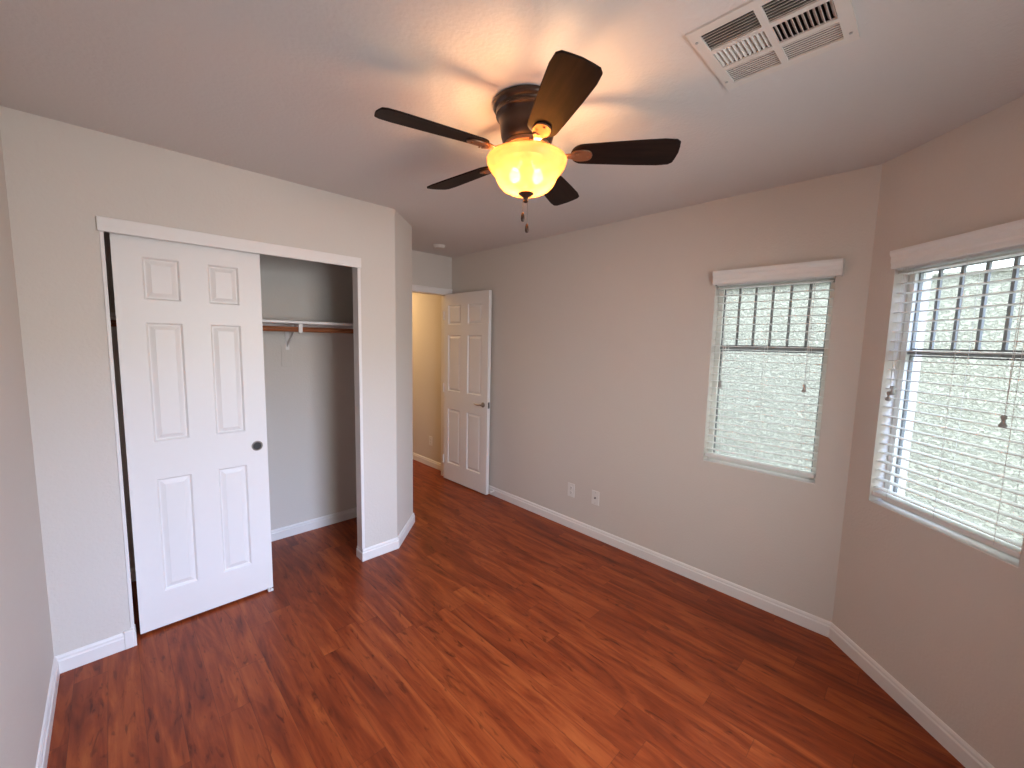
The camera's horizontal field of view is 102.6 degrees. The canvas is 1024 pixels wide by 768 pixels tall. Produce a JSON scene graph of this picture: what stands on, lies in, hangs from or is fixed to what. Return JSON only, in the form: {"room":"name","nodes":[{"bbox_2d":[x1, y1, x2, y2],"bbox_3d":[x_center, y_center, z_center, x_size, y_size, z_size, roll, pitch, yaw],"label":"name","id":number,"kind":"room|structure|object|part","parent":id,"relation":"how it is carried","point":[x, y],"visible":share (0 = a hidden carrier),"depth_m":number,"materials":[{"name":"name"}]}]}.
{"room":"empty bedroom","nodes":[
{"label":"empty bedroom","id":0,"kind":"room"},
{"bbox_2d":[0,130,53,767],"bbox_3d":[-2.516,0.060,2.130,0.120,2.432,7.711,-5,8,-44],"label":"wall","id":1,"kind":"structure","parent":0,"point":[26,644],"depth_m":1.43,"materials":[{"name":"paint"}]},
{"bbox_2d":[35,657,59,767],"bbox_3d":[-0.996,1.415,0.776,0.014,0.084,3.082,-5,8,-44],"label":"baseboard","id":2,"kind":"structure","parent":1,"relation":"attached to","point":[44,745],"depth_m":1.59,"materials":[{"name":"white paint"}]},
{"bbox_2d":[0,106,360,655],"bbox_3d":[-1.554,0.065,2.277,1.462,2.432,0.099,-5,8,-44],"label":"wall","id":3,"kind":"structure","parent":0,"point":[60,176],"depth_m":1.86,"materials":[{"name":"paint"}]},
{"bbox_2d":[54,630,136,673],"bbox_3d":[-1.974,1.270,1.955,0.274,0.084,0.014,-5,8,-44],"label":"baseboard","id":4,"kind":"structure","parent":3,"relation":"attached to","point":[81,656],"depth_m":1.94,"materials":[{"name":"white paint"}]},
{"bbox_2d":[99,231,134,630],"bbox_3d":[-1.896,0.282,1.975,0.014,2.048,0.094,-5,8,-44],"label":"trim","id":5,"kind":"structure","parent":3,"relation":"attached to","point":[101,234],"depth_m":1.93,"materials":[{"name":"white paint"}]},
{"bbox_2d":[124,629,133,649],"bbox_3d":[-1.894,1.260,2.030,0.034,0.092,0.019,-5,8,-44],"label":"trim","id":6,"kind":"structure","parent":3,"relation":"attached to","point":[128,634],"depth_m":2.02,"materials":[{"name":"white paint"}]},
{"bbox_2d":[362,537,398,560],"bbox_3d":[-0.945,1.188,2.957,0.280,0.084,0.014,-5,8,-44],"label":"baseboard","id":7,"kind":"structure","parent":3,"relation":"attached to","point":[376,550],"depth_m":2.95,"materials":[{"name":"white paint"}]},
{"bbox_3d":[-1.470,-0.758,2.301,1.168,0.030,0.044,-5,8,-44],"label":"closet track","id":8,"kind":"object","parent":3,"relation":"attached to","visible":0},
{"bbox_2d":[109,232,272,633],"bbox_3d":[-1.677,0.267,2.223,0.607,2.008,0.038,-5,8,-44],"label":"door","id":9,"kind":"structure","parent":8,"relation":"hanging from","point":[189,316],"depth_m":2.18,"materials":[{"name":"white paint"}]},
{"bbox_2d":[253,442,260,448],"bbox_3d":[-1.488,0.361,2.398,0.043,0.043,0.001,-5,8,-44],"label":"door handle","id":10,"kind":"object","parent":9,"relation":"on","point":[256,445],"depth_m":2.40,"materials":[{"name":"black metal"}]},
{"bbox_3d":[-1.488,0.361,2.398,0.058,0.058,0.005,-5,8,-44],"label":"finger pull","id":11,"kind":"part","parent":9,"relation":"part of","materials":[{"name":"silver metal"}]},
{"bbox_2d":[103,232,356,568],"bbox_3d":[-1.913,-0.014,2.962,1.910,2.432,0.100,-5,8,-44],"label":"wall","id":12,"kind":"structure","parent":0,"point":[310,403],"depth_m":3.20,"materials":[{"name":"paint"}]},
{"bbox_2d":[110,312,352,328],"bbox_3d":[-1.759,-0.407,2.771,1.910,0.056,0.315,-5,8,-44],"label":"closet shelf","id":13,"kind":"object","parent":12,"relation":"attached to","point":[265,322],"visible":0.02,"depth_m":2.96,"materials":[{"name":"white paint"}]},
{"bbox_2d":[130,507,356,581],"bbox_3d":[-1.898,1.159,3.043,1.910,0.084,0.014,-5,8,-44],"label":"baseboard","id":14,"kind":"structure","parent":12,"relation":"attached to","point":[287,531],"depth_m":3.30,"materials":[{"name":"white paint"}]},
{"bbox_2d":[281,345,292,366],"bbox_3d":[-1.690,-0.212,3.083,0.075,0.160,0.003,-5,8,-44],"label":"wall plate","id":15,"kind":"object","parent":12,"relation":"attached to","point":[286,355],"visible":1,"depth_m":3.08,"materials":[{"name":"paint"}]},
{"bbox_2d":[285,324,302,349],"bbox_3d":[-1.569,-0.336,2.956,0.026,0.189,0.330,-5,8,-44],"label":"rod bracket","id":16,"kind":"object","parent":12,"relation":"attached to","point":[300,326],"visible":0.87,"depth_m":3.00,"materials":[{"name":"white metal"}]},
{"bbox_2d":[110,320,353,333],"bbox_3d":[-1.670,-0.366,2.684,1.910,0.035,0.035,-5,8,-44],"label":"closet rod","id":17,"kind":"object","parent":16,"relation":"attached to","point":[113,322],"visible":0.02,"depth_m":2.88,"materials":[{"name":"white metal"}]},
{"bbox_2d":[358,200,412,547],"bbox_3d":[-1.042,-0.038,3.374,0.424,2.432,1.199,-1,6,-19],"label":"wall","id":18,"kind":"structure","parent":0,"point":[384,236],"depth_m":2.88,"materials":[{"name":"paint"}]},
{"bbox_2d":[352,267,364,549],"bbox_3d":[-1.048,0.215,2.800,0.021,2.048,0.096,-5,8,-44],"label":"trim","id":19,"kind":"structure","parent":18,"relation":"attached to","point":[356,273],"depth_m":2.78,"materials":[{"name":"white paint"}]},
{"bbox_2d":[356,545,362,561],"bbox_3d":[-1.069,1.192,2.895,0.014,0.084,0.099,-5,8,-44],"label":"baseboard","id":20,"kind":"structure","parent":18,"relation":"attached to","point":[359,551],"depth_m":2.89,"materials":[{"name":"white paint"}]},
{"bbox_2d":[398,513,414,547],"bbox_3d":[-0.840,1.158,3.273,0.014,0.084,0.449,1,6,2],"label":"baseboard","id":21,"kind":"structure","parent":18,"relation":"attached to","point":[411,521],"depth_m":3.25,"materials":[{"name":"white paint"}]},
{"bbox_2d":[412,293,441,462],"bbox_3d":[-1.781,-0.310,5.835,0.115,2.432,3.170,-5,8,-44],"label":"wall","id":22,"kind":"structure","parent":0,"point":[426,308],"depth_m":5.00,"materials":[{"name":"paint"}]},
{"bbox_2d":[413,452,440,470],"bbox_3d":[-1.852,0.861,5.912,0.014,0.084,3.170,-5,8,-44],"label":"baseboard","id":23,"kind":"structure","parent":22,"relation":"attached to","point":[417,457],"depth_m":5.09,"materials":[{"name":"white paint"}]},
{"bbox_2d":[412,250,451,288],"bbox_3d":[-1.088,-0.128,4.227,1.045,2.432,0.115,-5,8,-44],"label":"wall","id":24,"kind":"structure","parent":0,"point":[430,270],"depth_m":4.26,"materials":[{"name":"paint"}]},
{"bbox_2d":[412,285,452,475],"bbox_3d":[-1.009,0.035,4.313,0.830,2.093,0.135,-5,8,-44],"label":"door frame","id":25,"kind":"structure","parent":24,"relation":"attached to","point":[442,295],"depth_m":4.54,"materials":[{"name":"white paint"}]},
{"bbox_2d":[443,290,491,494],"bbox_3d":[-0.490,0.076,4.271,0.727,2.020,0.100,7,8,44],"label":"door","id":26,"kind":"structure","parent":25,"relation":"attached to","point":[466,315],"depth_m":4.22,"materials":[{"name":"white paint"}]},
{"bbox_2d":[47,459,964,767],"bbox_3d":[-1.426,1.230,3.349,3.245,0.100,7.711,-5,8,-44],"label":"floor","id":27,"kind":"structure","parent":0,"point":[498,633],"depth_m":1.91,"materials":[{"name":"brown wood"}]},
{"bbox_2d":[0,0,1023,257],"bbox_3d":[-1.371,-1.298,3.086,3.245,0.120,7.711,-5,8,-44],"label":"ceiling","id":28,"kind":"structure","parent":0,"point":[288,90],"depth_m":1.44,"materials":[{"name":"paint"}]},
{"bbox_2d":[433,244,445,248],"bbox_3d":[-0.686,-1.289,3.866,0.120,0.030,0.120,-5,8,-44],"label":"smoke detector","id":29,"kind":"object","parent":28,"relation":"attached to","point":[436,246],"visible":1,"depth_m":3.83,"materials":[{"name":"plastic"}]},
{"bbox_2d":[374,50,680,232],"bbox_3d":[0.028,-0.817,1.577,1.073,0.464,1.048,-5,8,-44],"label":"ceiling fan","id":30,"kind":"object","parent":28,"relation":"hanging from","point":[526,165],"visible":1,"depth_m":1.45,"materials":[{"name":"brown wood"}]},
{"bbox_3d":[-0.255,-0.854,1.374,0.391,0.037,0.137,-2,7,-30],"label":"fan blade","id":31,"kind":"part","parent":30,"relation":"part of","materials":[{"name":"brown wood"}]},
{"bbox_3d":[-0.213,-0.897,1.794,0.391,0.037,0.137,6,8,41],"label":"fan blade","id":32,"kind":"part","parent":30,"relation":"part of","materials":[{"name":"brown wood"}]},
{"bbox_3d":[0.054,-0.789,1.564,0.304,0.127,0.304,-5,8,-44],"label":"lamp shade","id":33,"kind":"part","parent":30,"relation":"part of","materials":[{"name":"yellow glass"}]},
{"bbox_3d":[0.201,-0.897,1.885,0.137,0.037,0.391,4,6,23],"label":"fan blade","id":34,"kind":"part","parent":30,"relation":"part of","materials":[{"name":"brown wood"}]},
{"bbox_3d":[0.133,-0.828,1.206,0.137,0.037,0.391,0,6,-12],"label":"fan blade","id":35,"kind":"part","parent":30,"relation":"part of","materials":[{"name":"brown wood"}]},
{"bbox_3d":[0.415,-0.855,1.521,0.391,0.037,0.137,2,6,6],"label":"fan blade","id":36,"kind":"part","parent":30,"relation":"part of","materials":[{"name":"brown wood"}]},
{"bbox_2d":[685,0,859,89],"bbox_3d":[0.743,-1.070,1.159,0.350,0.174,0.350,-5,8,-44],"label":"ceiling vent","id":37,"kind":"object","parent":28,"relation":"in","point":[756,35],"visible":0.98,"depth_m":1.19,"materials":[{"name":"metal"}]},
{"bbox_2d":[452,164,881,621],"bbox_3d":[0.556,-0.008,3.420,0.170,2.432,3.579,-5,8,-44],"label":"wall","id":38,"kind":"structure","parent":0,"point":[603,341],"depth_m":2.79,"materials":[{"name":"paint"}]},
{"bbox_2d":[568,482,574,497],"bbox_3d":[0.494,0.886,3.430,0.008,0.115,0.070,-5,8,-44],"label":"power outlet","id":39,"kind":"object","parent":38,"relation":"attached to","point":[571,487],"visible":1,"depth_m":3.42,"materials":[{"name":"beige plastic"}]},
{"bbox_2d":[591,490,598,505],"bbox_3d":[0.659,0.904,3.257,0.015,0.115,0.070,-5,8,-44],"label":"cable plate","id":40,"kind":"object","parent":38,"relation":"attached to","point":[595,494],"visible":1,"depth_m":3.25,"materials":[{"name":"beige plastic"}]},
{"bbox_2d":[489,485,831,637],"bbox_3d":[0.505,1.170,3.436,0.014,0.084,3.464,-5,8,-44],"label":"baseboard","id":41,"kind":"structure","parent":38,"relation":"attached to","point":[814,623],"depth_m":2.76,"materials":[{"name":"white paint"}]},
{"bbox_2d":[703,279,834,484],"bbox_3d":[1.492,-0.042,2.420,0.116,1.123,0.589,-5,8,-44],"label":"window","id":42,"kind":"structure","parent":38,"relation":"in","point":[719,345],"depth_m":2.41,"materials":[{"name":"plastic"}]},
{"bbox_3d":[1.462,0.516,2.461,0.066,0.004,0.589,-5,8,-44],"label":"sill","id":43,"kind":"part","parent":42,"relation":"part of","materials":[{"name":"white paint"}]},
{"bbox_2d":[735,284,812,346],"bbox_3d":[1.522,-0.393,2.405,0.010,0.350,0.368,-5,8,-44],"label":"grille","id":44,"kind":"object","parent":42,"relation":"attached to","point":[811,285],"depth_m":2.40,"materials":[{"name":"black metal"}]},
{"bbox_2d":[705,258,844,477],"bbox_3d":[1.464,-0.086,2.371,0.105,1.155,0.625,-5,8,-44],"label":"window blind","id":45,"kind":"object","parent":42,"relation":"attached to","point":[823,269],"visible":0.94,"depth_m":2.34,"materials":[{"name":"white plastic"}]},
{"bbox_3d":[1.298,-0.312,2.509,0.003,0.588,0.010,-5,8,-44],"label":"lift cord","id":46,"kind":"part","parent":45,"relation":"part of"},
{"bbox_3d":[1.461,0.476,2.455,0.052,0.020,0.577,-5,8,-44],"label":"rail","id":47,"kind":"part","parent":45,"relation":"part of","materials":[{"name":"white plastic"}]},
{"bbox_3d":[1.598,-0.282,2.203,0.003,0.572,0.010,-5,8,-44],"label":"lift cord","id":48,"kind":"part","parent":45,"relation":"part of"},
{"bbox_2d":[832,95,1023,767],"bbox_3d":[1.825,0.207,1.616,0.170,2.432,0.950,1,6,1],"label":"wall","id":49,"kind":"structure","parent":0,"point":[943,616],"depth_m":1.71,"materials":[{"name":"paint"}]},
{"bbox_2d":[829,623,994,767],"bbox_3d":[1.707,1.373,1.739,0.014,0.084,0.950,1,6,1],"label":"baseboard","id":50,"kind":"structure","parent":49,"relation":"attached to","point":[951,741],"depth_m":1.75,"materials":[{"name":"white paint"}]},
{"bbox_2d":[869,250,1023,567],"bbox_3d":[1.804,0.047,1.641,0.116,1.114,0.600,1,6,1],"label":"window","id":51,"kind":"structure","parent":49,"relation":"in","point":[996,553],"depth_m":1.78,"materials":[{"name":"plastic"}]},
{"bbox_3d":[1.767,0.598,1.699,0.066,0.004,0.600,1,6,1],"label":"sill","id":52,"kind":"part","parent":51,"relation":"part of","materials":[{"name":"white paint"}]},
{"bbox_2d":[872,219,1023,557],"bbox_3d":[1.753,0.000,1.612,0.105,1.146,0.641,1,6,1],"label":"window blind","id":53,"kind":"object","parent":51,"relation":"attached to","point":[1007,237],"visible":1,"depth_m":1.61,"materials":[{"name":"white plastic"}]},
{"bbox_3d":[1.751,-0.244,1.867,0.003,0.562,0.010,1,6,0],"label":"lift cord","id":54,"kind":"part","parent":53,"relation":"part of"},
{"bbox_3d":[1.751,-0.256,1.851,0.003,0.535,0.010,1,6,1],"label":"lift cord","id":55,"kind":"part","parent":53,"relation":"part of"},
{"bbox_3d":[1.766,0.558,1.695,0.052,0.020,0.588,1,6,1],"label":"rail","id":56,"kind":"part","parent":53,"relation":"part of","materials":[{"name":"white plastic"}]},
{"bbox_3d":[1.745,-0.182,1.417,0.003,0.591,0.010,1,6,1],"label":"lift cord","id":57,"kind":"part","parent":53,"relation":"part of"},
{"bbox_3d":[1.836,0.047,1.641,0.036,1.058,0.544,1,6,1],"label":"sash","id":58,"kind":"part","parent":51,"relation":"part of","materials":[{"name":"white plastic"}]},
{"bbox_2d":[929,257,1020,351],"bbox_3d":[1.842,-0.300,1.605,0.010,0.345,0.375,1,6,1],"label":"grille","id":59,"kind":"object","parent":51,"relation":"attached to","point":[1017,260],"depth_m":1.61,"materials":[{"name":"black metal"}]},
{"bbox_3d":[0.660,1.855,-0.526,28.000,0.150,26.000,-5,8,-44],"label":"ground","id":60,"kind":"structure","parent":0,"visible":0},
{"bbox_2d":[715,267,1023,547],"bbox_3d":[3.826,0.411,2.407,0.240,2.250,26.000,-5,8,-44],"label":"wall","id":61,"kind":"structure","parent":60,"relation":"on","point":[994,335],"depth_m":3.01,"materials":[{"name":"paint"}]}
]}

